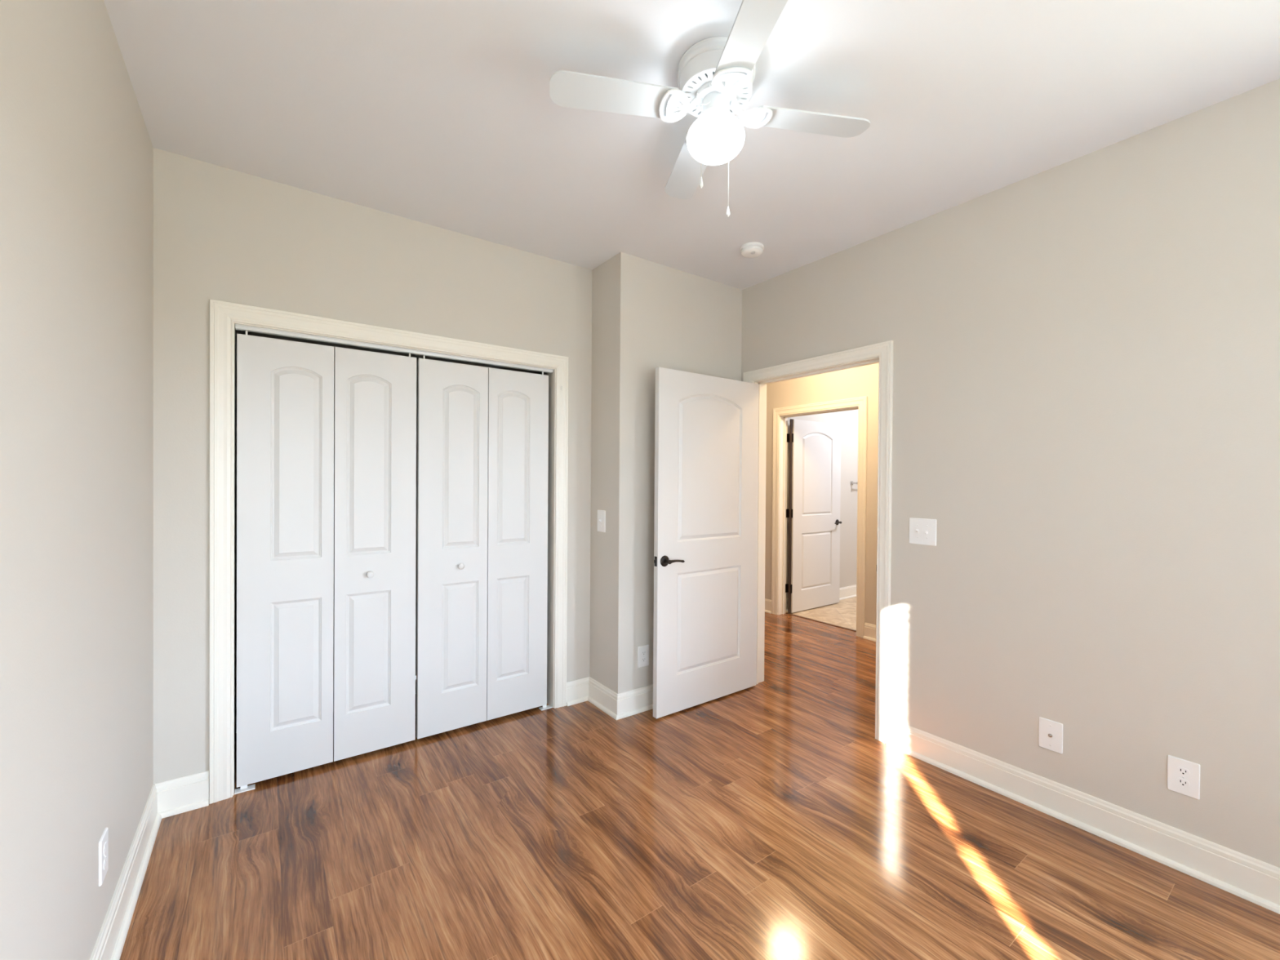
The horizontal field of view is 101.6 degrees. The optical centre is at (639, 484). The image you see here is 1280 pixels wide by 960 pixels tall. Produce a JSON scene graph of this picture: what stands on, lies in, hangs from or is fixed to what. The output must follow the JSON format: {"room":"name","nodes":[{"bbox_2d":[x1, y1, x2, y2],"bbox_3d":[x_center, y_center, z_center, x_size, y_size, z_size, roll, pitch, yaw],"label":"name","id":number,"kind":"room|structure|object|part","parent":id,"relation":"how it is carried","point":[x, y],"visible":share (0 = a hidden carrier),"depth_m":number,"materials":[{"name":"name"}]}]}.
{"room":"empty bedroom","nodes":[
{"label":"empty bedroom","id":0,"kind":"room"},
{"bbox_2d":[0,0,153,959],"bbox_3d":[-0.963,0.018,0.605,0.120,2.740,5.287,0,1,-36],"label":"wall","id":1,"kind":"structure","parent":0,"point":[77,148],"depth_m":1.23,"materials":[{"name":"grey paint"}]},
{"bbox_2d":[98,827,108,886],"bbox_3d":[-1.510,1.047,1.472,0.007,0.124,0.078,0,1,-36],"label":"wall outlet","id":2,"kind":"object","parent":1,"relation":"attached to","point":[104,842],"visible":1,"depth_m":1.46,"materials":[{"name":"white plastic"}]},
{"bbox_2d":[103,855,106,870],"bbox_3d":[-1.508,1.068,1.473,0.002,0.028,0.034,0,1,-36],"label":"receptacle","id":3,"kind":"object","parent":2,"relation":"attached to","point":[104,856],"depth_m":1.47,"materials":[{"name":"white plastic"}]},
{"bbox_2d":[103,841,106,855],"bbox_3d":[-1.508,1.027,1.473,0.002,0.028,0.034,0,1,-36],"label":"receptacle","id":4,"kind":"object","parent":2,"relation":"attached to","point":[104,842],"depth_m":1.47,"materials":[{"name":"white plastic"}]},
{"bbox_2d":[89,784,161,959],"bbox_3d":[-0.719,1.323,0.391,0.030,0.137,4.347,0,1,-36],"label":"baseboard","id":5,"kind":"structure","parent":1,"relation":"attached to","point":[111,939],"depth_m":1.69,"materials":[{"name":"white paint"}]},
{"bbox_2d":[153,147,591,783],"bbox_3d":[-1.185,-0.001,2.785,2.067,2.740,0.110,0,1,-36],"label":"wall","id":6,"kind":"structure","parent":0,"point":[221,233],"depth_m":2.35,"materials":[{"name":"grey paint"}]},
{"bbox_2d":[236,330,416,787],"bbox_3d":[-1.479,0.330,2.533,0.754,2.035,0.060,0,1,-36],"label":"door","id":7,"kind":"structure","parent":6,"relation":"in","point":[326,465],"depth_m":2.50,"materials":[{"name":"white paint"}]},
{"bbox_3d":[-1.348,0.450,2.610,0.034,0.034,0.030,0,1,-36],"label":"knob","id":8,"kind":"part","parent":7,"relation":"part of","materials":[{"name":"white paint"}]},
{"bbox_2d":[153,676,589,818],"bbox_3d":[-1.153,1.302,2.737,2.066,0.137,0.030,0,1,-36],"label":"baseboard","id":9,"kind":"structure","parent":6,"relation":"attached to","point":[188,793],"depth_m":2.20,"materials":[{"name":"white paint"}]},
{"bbox_2d":[208,298,568,804],"bbox_3d":[-1.180,0.290,2.780,1.713,2.158,0.128,0,1,-36],"label":"door frame","id":10,"kind":"structure","parent":6,"relation":"attached to","point":[225,317],"depth_m":2.35,"materials":[{"name":"white paint"}]},
{"bbox_2d":[416,355,548,738],"bbox_3d":[-0.867,0.331,2.974,0.747,2.035,0.060,0,1,-36],"label":"door","id":11,"kind":"structure","parent":6,"relation":"in","point":[482,432],"depth_m":2.95,"materials":[{"name":"white paint"}]},
{"bbox_3d":[-0.984,0.450,2.872,0.034,0.034,0.030,0,1,-36],"label":"knob","id":12,"kind":"part","parent":11,"relation":"part of","materials":[{"name":"white paint"}]},
{"bbox_2d":[235,329,546,733],"bbox_3d":[-1.378,-0.005,3.138,2.166,2.740,0.690,0,1,-36],"label":"wall","id":13,"kind":"structure","parent":0,"point":[237,331],"depth_m":3.12,"materials":[{"name":"grey paint"}]},
{"bbox_2d":[589,252,621,693],"bbox_3d":[-0.210,0.003,3.284,0.100,2.740,0.439,0,1,-36],"label":"wall","id":14,"kind":"structure","parent":0,"point":[606,277],"depth_m":3.21,"materials":[{"name":"grey paint"}]},
{"bbox_2d":[597,510,605,532],"bbox_3d":[-0.245,0.227,3.230,0.020,0.134,0.090,0,1,-36],"label":"light switch","id":15,"kind":"object","parent":14,"relation":"attached to","point":[601,513],"visible":1,"depth_m":3.22,"materials":[{"name":"white plastic"}]},
{"bbox_2d":[587,676,617,719],"bbox_3d":[-0.231,1.304,3.198,0.030,0.137,0.360,0,1,-36],"label":"baseboard","id":16,"kind":"structure","parent":14,"relation":"attached to","point":[600,695],"depth_m":3.19,"materials":[{"name":"white paint"}]},
{"bbox_2d":[617,252,742,693],"bbox_3d":[0.263,0.005,3.414,1.020,2.740,0.100,0,1,-36],"label":"wall","id":17,"kind":"structure","parent":0,"point":[671,318],"depth_m":3.19,"materials":[{"name":"grey paint"}]},
{"bbox_2d":[616,684,653,719],"bbox_3d":[0.280,1.307,3.362,1.050,0.137,0.030,0,1,-36],"label":"baseboard","id":18,"kind":"structure","parent":17,"relation":"attached to","point":[635,701],"depth_m":3.14,"materials":[{"name":"white paint"}]},
{"bbox_2d":[637,644,648,667],"bbox_3d":[0.022,1.049,3.188,0.083,0.127,0.007,0,1,-36],"label":"wall outlet","id":19,"kind":"object","parent":17,"relation":"attached to","point":[643,651],"visible":1,"depth_m":3.18,"materials":[{"name":"white plastic"}]},
{"bbox_2d":[641,650,646,655],"bbox_3d":[0.024,1.028,3.186,0.034,0.028,0.002,0,1,-36],"label":"receptacle","id":20,"kind":"object","parent":19,"relation":"attached to","point":[643,652],"depth_m":3.19,"materials":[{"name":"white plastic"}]},
{"bbox_2d":[103,0,1279,289],"bbox_3d":[1.576,-1.418,3.661,7.808,0.120,7.310,0,1,-36],"label":"ceiling","id":21,"kind":"structure","parent":0,"point":[441,113],"depth_m":1.84,"materials":[{"name":"white paint"}]},
{"bbox_2d":[549,0,870,217],"bbox_3d":[0.246,-1.132,1.698,0.802,0.441,0.802,1,1,35],"label":"ceiling fan","id":22,"kind":"object","parent":21,"relation":"hanging from","point":[716,75],"visible":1,"depth_m":1.65,"materials":[{"name":"white metal"}]},
{"bbox_3d":[-0.079,-1.220,1.641,0.405,0.006,0.121,0,-9,-10],"label":"blade","id":23,"kind":"part","parent":22,"relation":"part of","materials":[{"name":"white wood"}]},
{"bbox_3d":[0.190,-1.221,2.023,0.121,0.006,0.405,10,-1,-10],"label":"blade","id":24,"kind":"part","parent":22,"relation":"part of","materials":[{"name":"white wood"}]},
{"bbox_3d":[0.206,-1.086,1.641,0.003,0.266,0.057,1,1,35],"label":"pull chain","id":25,"kind":"part","parent":22,"relation":"part of","materials":[{"name":"silver metal"}]},
{"bbox_3d":[0.246,-1.125,1.698,0.062,0.075,0.062,0,1,-36],"label":"bulb","id":26,"kind":"part","parent":22,"relation":"part of","materials":[{"name":"white glass"}]},
{"bbox_3d":[0.247,-1.266,1.697,0.231,0.005,0.231,0,1,-36],"label":"vent plate","id":27,"kind":"part","parent":22,"relation":"part of","materials":[{"name":"white metal"}]},
{"bbox_3d":[0.286,-1.084,1.757,0.003,0.270,0.057,1,1,35],"label":"pull chain","id":28,"kind":"part","parent":22,"relation":"part of","materials":[{"name":"silver metal"}]},
{"bbox_3d":[0.304,-1.215,1.372,0.121,0.006,0.405,-9,2,-10],"label":"blade","id":29,"kind":"part","parent":22,"relation":"part of","materials":[{"name":"white wood"}]},
{"bbox_3d":[0.572,-1.216,1.755,0.405,0.006,0.121,0,10,-10],"label":"blade","id":30,"kind":"part","parent":22,"relation":"part of","materials":[{"name":"white wood"}]},
{"bbox_2d":[740,241,764,257],"bbox_3d":[0.642,-1.335,2.993,0.134,0.049,0.134,0,1,-36],"label":"smoke detector","id":31,"kind":"object","parent":21,"relation":"attached to","point":[749,250],"visible":1,"depth_m":2.95,"materials":[{"name":"white plastic"}]},
{"bbox_2d":[119,612,1279,959],"bbox_3d":[0.448,1.441,2.812,4.993,0.120,7.190,0,1,-36],"label":"floor","id":32,"kind":"structure","parent":0,"point":[769,820],"depth_m":1.94,"materials":[{"name":"brown wood"}]},
{"bbox_2d":[786,596,856,630],"bbox_3d":[3.222,1.438,5.641,2.815,0.122,2.160,0,1,-36],"label":"tile","id":33,"kind":"structure","parent":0,"point":[842,613],"depth_m":5.54,"materials":[{"name":"tile"}]},
{"bbox_2d":[764,363,879,625],"bbox_3d":[1.623,0.000,5.345,0.120,2.740,4.420,0,1,-36],"label":"wall","id":34,"kind":"structure","parent":0,"point":[860,381],"depth_m":4.84,"materials":[{"name":"grey paint"}]},
{"bbox_2d":[771,395,866,637],"bbox_3d":[1.768,0.289,5.143,0.156,2.166,1.051,0,1,-36],"label":"door frame","id":35,"kind":"structure","parent":34,"relation":"attached to","point":[780,468],"depth_m":5.39,"materials":[{"name":"white paint"}]},
{"bbox_2d":[764,598,875,641],"bbox_3d":[1.518,1.300,5.360,0.030,0.137,4.300,0,1,-36],"label":"baseboard","id":36,"kind":"structure","parent":34,"relation":"attached to","point":[869,633],"depth_m":4.65,"materials":[{"name":"white paint"}]},
{"bbox_2d":[786,409,857,598],"bbox_3d":[3.260,0.009,5.588,2.820,2.740,2.260,0,1,-36],"label":"wall","id":37,"kind":"structure","parent":0,"point":[848,420],"depth_m":6.28,"materials":[{"name":"grey paint"}]},
{"bbox_2d":[785,418,841,613],"bbox_3d":[1.941,0.334,5.744,0.896,2.045,0.094,0,1,-34],"label":"door","id":38,"kind":"structure","parent":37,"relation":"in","point":[813,513],"depth_m":5.72,"materials":[{"name":"white paint"}]},
{"bbox_3d":[2.239,0.433,5.926,0.146,0.065,0.055,0,1,-36],"label":"lever handle","id":39,"kind":"part","parent":38,"relation":"part of","materials":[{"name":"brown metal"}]},
{"bbox_2d":[786,584,856,612],"bbox_3d":[2.620,1.300,6.370,2.700,0.137,0.030,0,1,-36],"label":"baseboard","id":40,"kind":"structure","parent":37,"relation":"attached to","point":[848,592],"depth_m":6.27,"materials":[{"name":"white paint"}]},
{"bbox_2d":[741,78,1279,867],"bbox_3d":[1.083,0.012,3.250,0.120,2.740,7.190,0,1,-36],"label":"wall","id":41,"kind":"structure","parent":0,"point":[1086,411],"depth_m":2.11,"materials":[{"name":"grey paint"}]},
{"bbox_2d":[653,367,759,718],"bbox_3d":[0.438,0.342,3.301,0.872,2.045,0.146,0,1,-36],"label":"door","id":42,"kind":"structure","parent":41,"relation":"in","point":[705,522],"depth_m":3.25,"materials":[{"name":"white paint"}]},
{"bbox_3d":[0.089,0.449,3.046,0.009,0.058,0.023,0,1,-36],"label":"latch plate","id":43,"kind":"part","parent":42,"relation":"part of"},
{"bbox_3d":[0.194,0.450,3.067,0.146,0.065,0.055,0,1,-36],"label":"lever handle","id":44,"kind":"part","parent":42,"relation":"part of","materials":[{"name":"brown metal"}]},
{"bbox_2d":[742,340,893,743],"bbox_3d":[1.081,0.305,3.253,0.157,2.152,1.058,0,1,-36],"label":"door frame","id":45,"kind":"structure","parent":41,"relation":"attached to","point":[882,353],"depth_m":2.83,"materials":[{"name":"white paint"}]},
{"bbox_3d":[1.140,0.306,3.289,0.018,2.152,1.047,0,1,-36],"label":"hall casing","id":46,"kind":"part","parent":45,"relation":"part of","materials":[{"name":"white paint"}]},
{"bbox_2d":[909,517,936,546],"bbox_3d":[1.429,0.240,2.649,0.020,0.133,0.134,0,1,-36],"label":"light switch","id":47,"kind":"object","parent":41,"relation":"attached to","point":[922,531],"visible":1,"depth_m":2.65,"materials":[{"name":"white plastic"}]},
{"bbox_2d":[1038,716,1062,754],"bbox_3d":[1.742,1.066,2.217,0.015,0.127,0.083,0,1,-36],"label":"cable plate","id":48,"kind":"object","parent":41,"relation":"attached to","point":[1051,732],"visible":1,"depth_m":2.22,"materials":[{"name":"white plastic"}]},
{"bbox_2d":[886,718,1279,914],"bbox_3d":[2.177,1.334,1.599,0.030,0.137,2.924,0,1,-36],"label":"baseboard","id":49,"kind":"structure","parent":41,"relation":"attached to","point":[1257,882],"depth_m":2.06,"materials":[{"name":"white paint"}]},
{"bbox_2d":[1167,755,1199,799],"bbox_3d":[1.976,1.064,1.899,0.007,0.127,0.083,0,1,-36],"label":"wall outlet","id":50,"kind":"object","parent":41,"relation":"attached to","point":[1183,775],"visible":1,"depth_m":1.90,"materials":[{"name":"white plastic"}]},
{"bbox_2d":[1176,777,1190,787],"bbox_3d":[1.974,1.085,1.898,0.002,0.028,0.034,0,1,-36],"label":"receptacle","id":51,"kind":"object","parent":50,"relation":"attached to","point":[1180,782],"depth_m":1.90,"materials":[{"name":"white plastic"}]},
{"bbox_2d":[1176,766,1190,777],"bbox_3d":[1.974,1.044,1.898,0.002,0.028,0.034,0,1,-36],"label":"receptacle","id":52,"kind":"object","parent":50,"relation":"attached to","point":[1181,771],"depth_m":1.90,"materials":[{"name":"white plastic"}]}
]}

